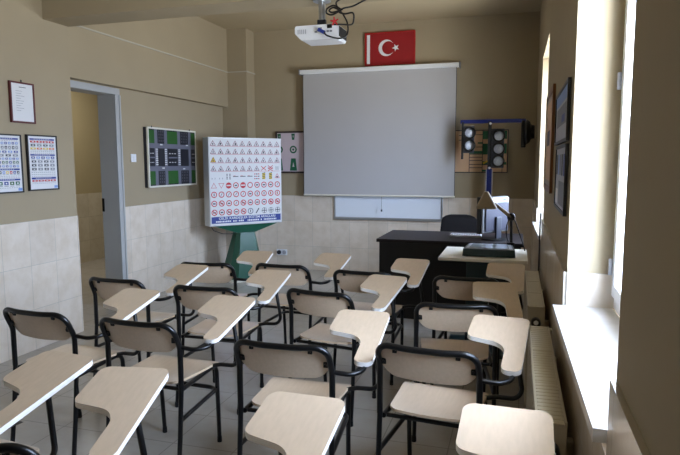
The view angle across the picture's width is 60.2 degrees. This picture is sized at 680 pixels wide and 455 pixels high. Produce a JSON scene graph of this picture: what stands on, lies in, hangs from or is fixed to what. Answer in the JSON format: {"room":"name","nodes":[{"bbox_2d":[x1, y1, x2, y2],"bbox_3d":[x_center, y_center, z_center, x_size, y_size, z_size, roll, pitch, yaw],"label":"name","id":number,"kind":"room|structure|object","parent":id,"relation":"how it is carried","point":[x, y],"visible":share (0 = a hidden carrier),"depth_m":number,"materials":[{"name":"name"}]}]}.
{"room":"classroom","nodes":[
{"label":"classroom","id":0,"kind":"room"},
{"bbox_2d":[0,0,83,362],"bbox_3d":[-3.644,-0.197,0.541,0.418,3.090,8.975,2,7,17],"label":"wall","id":1,"kind":"structure","parent":0,"point":[40,267],"depth_m":4.41,"materials":[{"name":"paint"}]},
{"bbox_2d":[0,134,24,193],"bbox_3d":[-2.349,-0.447,4.106,0.019,0.415,0.300,2,7,17],"label":"chart","id":2,"kind":"object","parent":1,"relation":"attached to","point":[11,160],"visible":1,"depth_m":4.15,"materials":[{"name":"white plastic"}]},
{"bbox_2d":[8,80,35,123],"bbox_3d":[-2.296,-0.910,4.237,0.017,0.307,0.218,2,7,17],"label":"certificate","id":3,"kind":"object","parent":1,"relation":"attached to","point":[21,95],"visible":1,"depth_m":4.23,"materials":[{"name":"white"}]},
{"bbox_2d":[25,134,59,190],"bbox_3d":[-2.249,-0.489,4.436,0.019,0.413,0.292,2,7,17],"label":"chart","id":4,"kind":"object","parent":1,"relation":"attached to","point":[41,150],"visible":1,"depth_m":4.42,"materials":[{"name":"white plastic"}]},
{"bbox_2d":[71,91,104,262],"bbox_3d":[-4.017,-0.784,7.167,0.158,2.800,6.500,2,7,17],"label":"wall","id":5,"kind":"structure","parent":0,"point":[85,123],"depth_m":8.35,"materials":[{"name":"paint"}]},
{"bbox_2d":[67,16,227,106],"bbox_3d":[-2.002,-1.885,6.142,0.260,0.975,2.990,2,7,17],"label":"beam","id":6,"kind":"structure","parent":0,"point":[96,58],"depth_m":6.08,"materials":[{"name":"paint"}]},
{"bbox_2d":[77,26,254,74],"bbox_3d":[-1.707,-1.843,6.186,0.283,0.012,3.215,2,7,17],"label":"trim","id":7,"kind":"structure","parent":6,"relation":"attached to","point":[77,26],"depth_m":6.03,"materials":[{"name":"beige paint"}]},
{"bbox_2d":[70,79,225,292],"bbox_3d":[-2.000,-0.848,6.380,0.188,3.090,3.225,2,7,17],"label":"wall","id":8,"kind":"structure","parent":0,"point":[166,228],"depth_m":6.38,"materials":[{"name":"paint"}]},
{"bbox_2d":[70,80,127,278],"bbox_3d":[-2.325,-0.234,5.323,0.210,2.105,0.895,2,7,17],"label":"door","id":9,"kind":"structure","parent":8,"relation":"attached to","point":[108,98],"depth_m":5.66,"materials":[{"name":"grey paint"}]},
{"bbox_2d":[131,154,135,161],"bbox_3d":[-2.062,-0.694,5.862,0.014,0.080,0.080,2,7,17],"label":"light switch","id":10,"kind":"object","parent":8,"relation":"attached to","point":[133,156],"visible":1,"depth_m":5.85,"materials":[{"name":"white plastic"}]},
{"bbox_2d":[143,126,196,187],"bbox_3d":[-1.852,-0.776,6.467,0.061,0.638,0.940,2,7,17],"label":"board","id":11,"kind":"object","parent":8,"relation":"attached to","point":[169,154],"visible":1,"depth_m":6.38,"materials":[{"name":"multicoloured plastic"}]},
{"bbox_2d":[42,0,384,26],"bbox_3d":[-0.452,-1.832,3.980,3.650,0.612,0.265,2,7,17],"label":"beam","id":12,"kind":"structure","parent":0,"point":[69,13],"depth_m":4.22,"materials":[{"name":"paint"}]},
{"bbox_2d":[295,0,346,45],"bbox_3d":[-0.122,-1.383,3.940,0.305,0.276,0.230,2,7,17],"label":"ceiling projector","id":13,"kind":"object","parent":12,"relation":"hanging from","point":[309,34],"visible":0.88,"depth_m":3.87,"materials":[{"name":"white plastic"}]},
{"bbox_2d":[339,26,346,40],"bbox_3d":[0.019,-1.289,3.896,0.005,0.066,0.164,2,7,17],"label":"grille","id":14,"kind":"object","parent":13,"relation":"attached to","point":[342,32],"depth_m":3.88,"materials":[{"name":"black plastic"}]},
{"bbox_2d":[317,0,365,38],"bbox_3d":[0.029,-1.364,3.830,0.367,0.290,0.140,-2,6,-13],"label":"cable","id":15,"kind":"object","parent":12,"relation":"hanging from","point":[339,10],"visible":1,"depth_m":3.80,"materials":[{"name":"black plastic"}]},
{"bbox_2d":[223,28,257,256],"bbox_3d":[-1.404,-1.000,7.749,0.537,3.090,0.243,2,7,17],"label":"column","id":16,"kind":"structure","parent":0,"point":[239,116],"depth_m":7.53,"materials":[{"name":"paint"}]},
{"bbox_2d":[0,258,525,454],"bbox_3d":[-1.935,1.152,2.814,6.450,0.100,14.000,2,7,17],"label":"floor","id":17,"kind":"structure","parent":0,"point":[200,428],"depth_m":3.45,"materials":[{"name":"tile"}]},
{"bbox_2d":[0,350,92,454],"bbox_3d":[-1.201,0.832,1.925,0.539,0.728,0.557,2,7,22],"label":"chair","id":18,"kind":"object","parent":17,"relation":"on","point":[38,379],"visible":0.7,"depth_m":1.93,"materials":[{"name":"beige wood"}]},
{"bbox_2d":[3,288,159,454],"bbox_3d":[-1.290,0.716,2.978,0.539,0.728,0.557,2,7,20],"label":"chair","id":19,"kind":"object","parent":17,"relation":"on","point":[127,302],"visible":0.77,"depth_m":2.85,"materials":[{"name":"beige wood"}]},
{"bbox_2d":[0,366,167,454],"bbox_3d":[-0.853,0.854,1.723,0.539,0.728,0.557,1,6,6],"label":"chair","id":20,"kind":"object","parent":17,"relation":"on","point":[124,395],"visible":1,"depth_m":1.77,"materials":[{"name":"beige wood"}]},
{"bbox_2d":[89,264,207,376],"bbox_3d":[-1.202,0.632,3.730,0.539,0.728,0.557,2,7,19],"label":"chair","id":21,"kind":"object","parent":17,"relation":"on","point":[184,274],"visible":0.52,"depth_m":3.62,"materials":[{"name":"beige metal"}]},
{"bbox_2d":[99,295,254,454],"bbox_3d":[-0.758,0.734,2.803,0.539,0.728,0.557,2,7,19],"label":"chair","id":22,"kind":"object","parent":17,"relation":"on","point":[226,310],"visible":0.86,"depth_m":2.68,"materials":[{"name":"beige wood"}]},
{"bbox_2d":[181,251,272,362],"bbox_3d":[-0.820,0.569,4.292,0.539,0.728,0.557,1,6,10],"label":"chair","id":23,"kind":"object","parent":17,"relation":"on","point":[216,272],"visible":0.34,"depth_m":4.09,"materials":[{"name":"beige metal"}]},
{"bbox_2d":[173,269,290,414],"bbox_3d":[-0.631,0.655,3.508,0.539,0.728,0.557,2,7,15],"label":"chair","id":24,"kind":"object","parent":17,"relation":"on","point":[271,281],"visible":0.7,"depth_m":3.39,"materials":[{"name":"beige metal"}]},
{"bbox_2d":[203,137,281,282],"bbox_3d":[-1.160,-0.223,7.071,0.934,1.693,0.410,-4,8,-33],"label":"sign stand","id":25,"kind":"object","parent":17,"relation":"on","point":[243,197],"visible":0.98,"depth_m":6.95,"materials":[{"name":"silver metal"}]},
{"bbox_2d":[216,223,274,232],"bbox_3d":[-1.154,0.006,7.088,0.800,0.094,0.160,-4,8,-33],"label":"tray","id":26,"kind":"object","parent":25,"relation":"on","point":[234,227],"depth_m":7.00,"materials":[{"name":"teal"}]},
{"bbox_2d":[216,218,275,222],"bbox_3d":[-1.109,-0.088,6.997,0.780,0.018,0.001,-4,8,-33],"label":"print","id":27,"kind":"object","parent":25,"relation":"attached to","point":[264,218],"depth_m":6.96},
{"bbox_2d":[245,391,344,454],"bbox_3d":[-0.319,0.874,1.530,0.539,0.728,0.557,2,7,18],"label":"chair","id":28,"kind":"object","parent":17,"relation":"on","point":[287,423],"visible":1,"depth_m":1.59,"materials":[{"name":"beige wood"}]},
{"bbox_2d":[255,253,350,348],"bbox_3d":[-0.257,0.578,4.197,0.539,0.728,0.557,2,7,19],"label":"chair","id":29,"kind":"object","parent":17,"relation":"on","point":[300,275],"visible":0.4,"depth_m":4.08,"materials":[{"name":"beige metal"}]},
{"bbox_2d":[233,309,389,454],"bbox_3d":[-0.104,0.767,2.491,0.539,0.728,0.557,2,7,15],"label":"chair","id":30,"kind":"object","parent":17,"relation":"on","point":[368,328],"visible":0.84,"depth_m":2.36,"materials":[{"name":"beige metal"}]},
{"bbox_2d":[286,274,406,426],"bbox_3d":[0.041,0.670,3.365,0.539,0.728,0.557,3,7,26],"label":"chair","id":31,"kind":"object","parent":17,"relation":"on","point":[387,287],"visible":0.67,"depth_m":3.23,"materials":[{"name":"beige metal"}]},
{"bbox_2d":[333,258,428,384],"bbox_3d":[0.280,0.605,3.942,0.539,0.728,0.557,2,7,20],"label":"chair","id":32,"kind":"object","parent":17,"relation":"on","point":[348,280],"visible":0.62,"depth_m":3.84,"materials":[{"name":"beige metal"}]},
{"bbox_2d":[376,230,523,318],"bbox_3d":[0.991,0.449,5.234,1.210,0.750,0.700,2,7,17],"label":"desk","id":33,"kind":"object","parent":17,"relation":"on","point":[395,244],"visible":0.3,"depth_m":4.99,"materials":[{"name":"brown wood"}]},
{"bbox_2d":[450,233,481,237],"bbox_3d":[1.111,0.066,5.176,0.270,0.022,0.140,2,7,15],"label":"keyboard","id":34,"kind":"object","parent":33,"relation":"on","point":[451,234],"visible":0.98,"depth_m":5.13,"materials":[{"name":"white plastic"}]},
{"bbox_2d":[476,196,508,240],"bbox_3d":[1.295,-0.078,4.927,0.360,0.365,0.180,-5,8,-37],"label":"monitor","id":35,"kind":"object","parent":33,"relation":"on","point":[488,220],"visible":0.88,"depth_m":4.88,"materials":[{"name":"black plastic"}]},
{"bbox_2d":[375,315,529,454],"bbox_3d":[0.467,0.774,2.411,0.539,0.728,0.557,2,7,22],"label":"chair","id":36,"kind":"object","parent":17,"relation":"on","point":[509,334],"visible":0.94,"depth_m":2.31,"materials":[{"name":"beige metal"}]},
{"bbox_2d":[440,214,476,231],"bbox_3d":[1.189,0.319,5.882,0.518,0.864,0.571,1,6,10],"label":"office chair","id":37,"kind":"object","parent":17,"relation":"on","point":[451,222],"visible":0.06,"depth_m":6.01,"materials":[{"name":"black leather"}]},
{"bbox_2d":[412,281,522,441],"bbox_3d":[0.669,0.697,3.106,0.539,0.728,0.557,1,6,11],"label":"chair","id":38,"kind":"object","parent":17,"relation":"on","point":[435,316],"visible":0.55,"depth_m":2.94,"materials":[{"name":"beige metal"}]},
{"bbox_2d":[430,263,524,394],"bbox_3d":[0.886,0.625,3.747,0.539,0.728,0.557,2,7,18],"label":"chair","id":39,"kind":"object","parent":17,"relation":"on","point":[451,287],"visible":0.39,"depth_m":3.58,"materials":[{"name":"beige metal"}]},
{"bbox_2d":[438,246,527,358],"bbox_3d":[1.071,0.553,4.392,0.610,0.730,0.560,2,7,17],"label":"side table","id":40,"kind":"object","parent":17,"relation":"on","point":[476,266],"visible":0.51,"depth_m":4.27,"materials":[{"name":"beige laminate"}]},
{"bbox_2d":[462,191,524,257],"bbox_3d":[1.131,-0.029,4.272,0.438,0.452,0.330,2,7,17],"label":"projector","id":41,"kind":"object","parent":40,"relation":"on","point":[507,250],"visible":1,"depth_m":4.32,"materials":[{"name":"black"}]},
{"bbox_2d":[460,119,534,195],"bbox_3d":[1.752,-0.274,6.636,0.801,1.876,0.360,2,7,17],"label":"model","id":42,"kind":"object","parent":17,"relation":"on","point":[496,148],"visible":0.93,"depth_m":6.55},
{"bbox_2d":[456,403,554,454],"bbox_3d":[0.235,0.882,1.440,0.539,0.728,0.557,2,7,17],"label":"chair","id":43,"kind":"object","parent":17,"relation":"on","point":[483,429],"visible":1,"depth_m":1.53,"materials":[{"name":"beige wood"}]},
{"bbox_2d":[198,0,541,31],"bbox_3d":[-1.249,-1.904,1.321,4.460,0.120,12.200,2,7,17],"label":"ceiling","id":44,"kind":"structure","parent":0,"point":[387,10],"depth_m":6.66,"materials":[{"name":"paint"}]},
{"bbox_2d":[254,11,539,279],"bbox_3d":[0.530,-0.963,7.371,4.460,3.090,0.158,2,7,17],"label":"wall","id":45,"kind":"structure","parent":0,"point":[498,54],"depth_m":7.08,"materials":[{"name":"paint"}]},
{"bbox_2d":[277,249,286,254],"bbox_3d":[-0.779,0.330,7.806,0.150,0.080,0.039,2,7,17],"label":"wall socket","id":46,"kind":"object","parent":45,"relation":"attached to","point":[279,251],"visible":1,"depth_m":7.80,"materials":[{"name":"white plastic"}]},
{"bbox_2d":[275,131,303,172],"bbox_3d":[-0.478,-0.974,7.580,0.750,0.540,0.032,2,7,17],"label":"board","id":47,"kind":"object","parent":45,"relation":"attached to","point":[292,157],"visible":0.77,"depth_m":7.61,"materials":[{"name":"grey wood"}]},
{"bbox_2d":[298,61,460,211],"bbox_3d":[0.455,-1.081,7.237,1.998,1.775,0.127,2,7,17],"label":"projection screen","id":48,"kind":"object","parent":45,"relation":"attached to","point":[375,131],"visible":1,"depth_m":7.19,"materials":[{"name":"white fabric"}]},
{"bbox_2d":[334,196,442,221],"bbox_3d":[0.583,-0.687,7.280,1.390,1.200,0.041,2,7,17],"label":"whiteboard","id":49,"kind":"object","parent":45,"relation":"attached to","point":[429,209],"visible":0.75,"depth_m":7.33,"materials":[{"name":"white plastic"}]},
{"bbox_2d":[365,30,415,65],"bbox_3d":[0.606,-2.175,7.121,0.622,0.390,0.027,2,7,17],"label":"flag","id":50,"kind":"object","parent":45,"relation":"attached to","point":[394,47],"visible":1,"depth_m":7.11,"materials":[{"name":"red fabric"}]},
{"bbox_2d":[455,129,508,172],"bbox_3d":[1.614,-0.903,6.961,0.735,0.505,0.022,2,7,17],"label":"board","id":51,"kind":"object","parent":45,"relation":"attached to","point":[476,162],"visible":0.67,"depth_m":6.95,"materials":[{"name":"brown wood"}]},
{"bbox_2d":[530,0,679,454],"bbox_3d":[0.693,-0.249,0.918,0.412,3.090,12.200,2,7,17],"label":"wall","id":52,"kind":"structure","parent":0,"point":[581,40],"depth_m":1.11,"materials":[{"name":"paint"}]},
{"bbox_2d":[532,222,538,238],"bbox_3d":[1.785,-0.719,4.870,0.289,1.530,1.150,2,7,17],"label":"window","id":53,"kind":"structure","parent":52,"relation":"in","point":[535,225],"depth_m":5.05,"materials":[{"name":"white plastic"}]},
{"bbox_2d":[523,270,548,404],"bbox_3d":[1.157,0.618,3.487,0.116,0.539,1.088,2,7,17],"label":"radiator","id":54,"kind":"object","parent":52,"relation":"attached to","point":[534,306],"visible":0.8,"depth_m":3.11,"materials":[{"name":"beige metal"}]},
{"bbox_2d":[525,270,544,307],"bbox_3d":[1.151,0.352,3.487,0.086,0.010,1.035,2,7,17],"label":"grille","id":55,"kind":"object","parent":54,"relation":"attached to","point":[534,295],"depth_m":3.37,"materials":[{"name":"beige metal"}]},
{"bbox_2d":[538,213,541,272],"bbox_3d":[1.498,0.376,4.428,0.014,0.972,0.044,2,7,22],"label":"cable","id":56,"kind":"object","parent":52,"relation":"attached to","point":[540,213],"visible":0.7,"depth_m":4.38,"materials":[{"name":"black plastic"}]},
{"bbox_2d":[543,84,555,193],"bbox_3d":[1.329,-0.547,3.729,0.015,0.620,0.820,2,7,17],"label":"wall picture","id":57,"kind":"object","parent":52,"relation":"attached to","point":[550,100],"visible":1,"depth_m":3.58,"materials":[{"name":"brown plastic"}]},
{"bbox_2d":[526,325,573,454],"bbox_3d":[0.754,0.767,2.152,0.116,0.539,1.083,2,7,17],"label":"radiator","id":58,"kind":"object","parent":52,"relation":"attached to","point":[543,392],"visible":0.8,"depth_m":1.98,"materials":[{"name":"beige metal"}]},
{"bbox_2d":[529,325,567,425],"bbox_3d":[0.748,0.500,2.152,0.086,0.010,1.030,2,7,17],"label":"grille","id":59,"kind":"object","parent":58,"relation":"attached to","point":[547,394],"depth_m":2.01,"materials":[{"name":"beige metal"}]},
{"bbox_2d":[554,143,568,215],"bbox_3d":[1.002,-0.225,2.666,0.013,0.295,0.620,2,7,17],"label":"chart","id":60,"kind":"object","parent":52,"relation":"attached to","point":[562,151],"visible":1,"depth_m":2.57,"materials":[{"name":"black plastic"}]},
{"bbox_2d":[554,77,571,145],"bbox_3d":[1.022,-0.513,2.702,0.013,0.250,0.760,2,7,17],"label":"chart","id":61,"kind":"object","parent":52,"relation":"attached to","point":[563,99],"visible":1,"depth_m":2.57,"materials":[{"name":"paper"}]},
{"bbox_2d":[552,0,635,443],"bbox_3d":[0.807,-0.358,1.631,0.289,1.530,1.195,2,7,17],"label":"window","id":62,"kind":"structure","parent":52,"relation":"in","point":[589,336],"depth_m":2.01,"materials":[{"name":"white plastic"}]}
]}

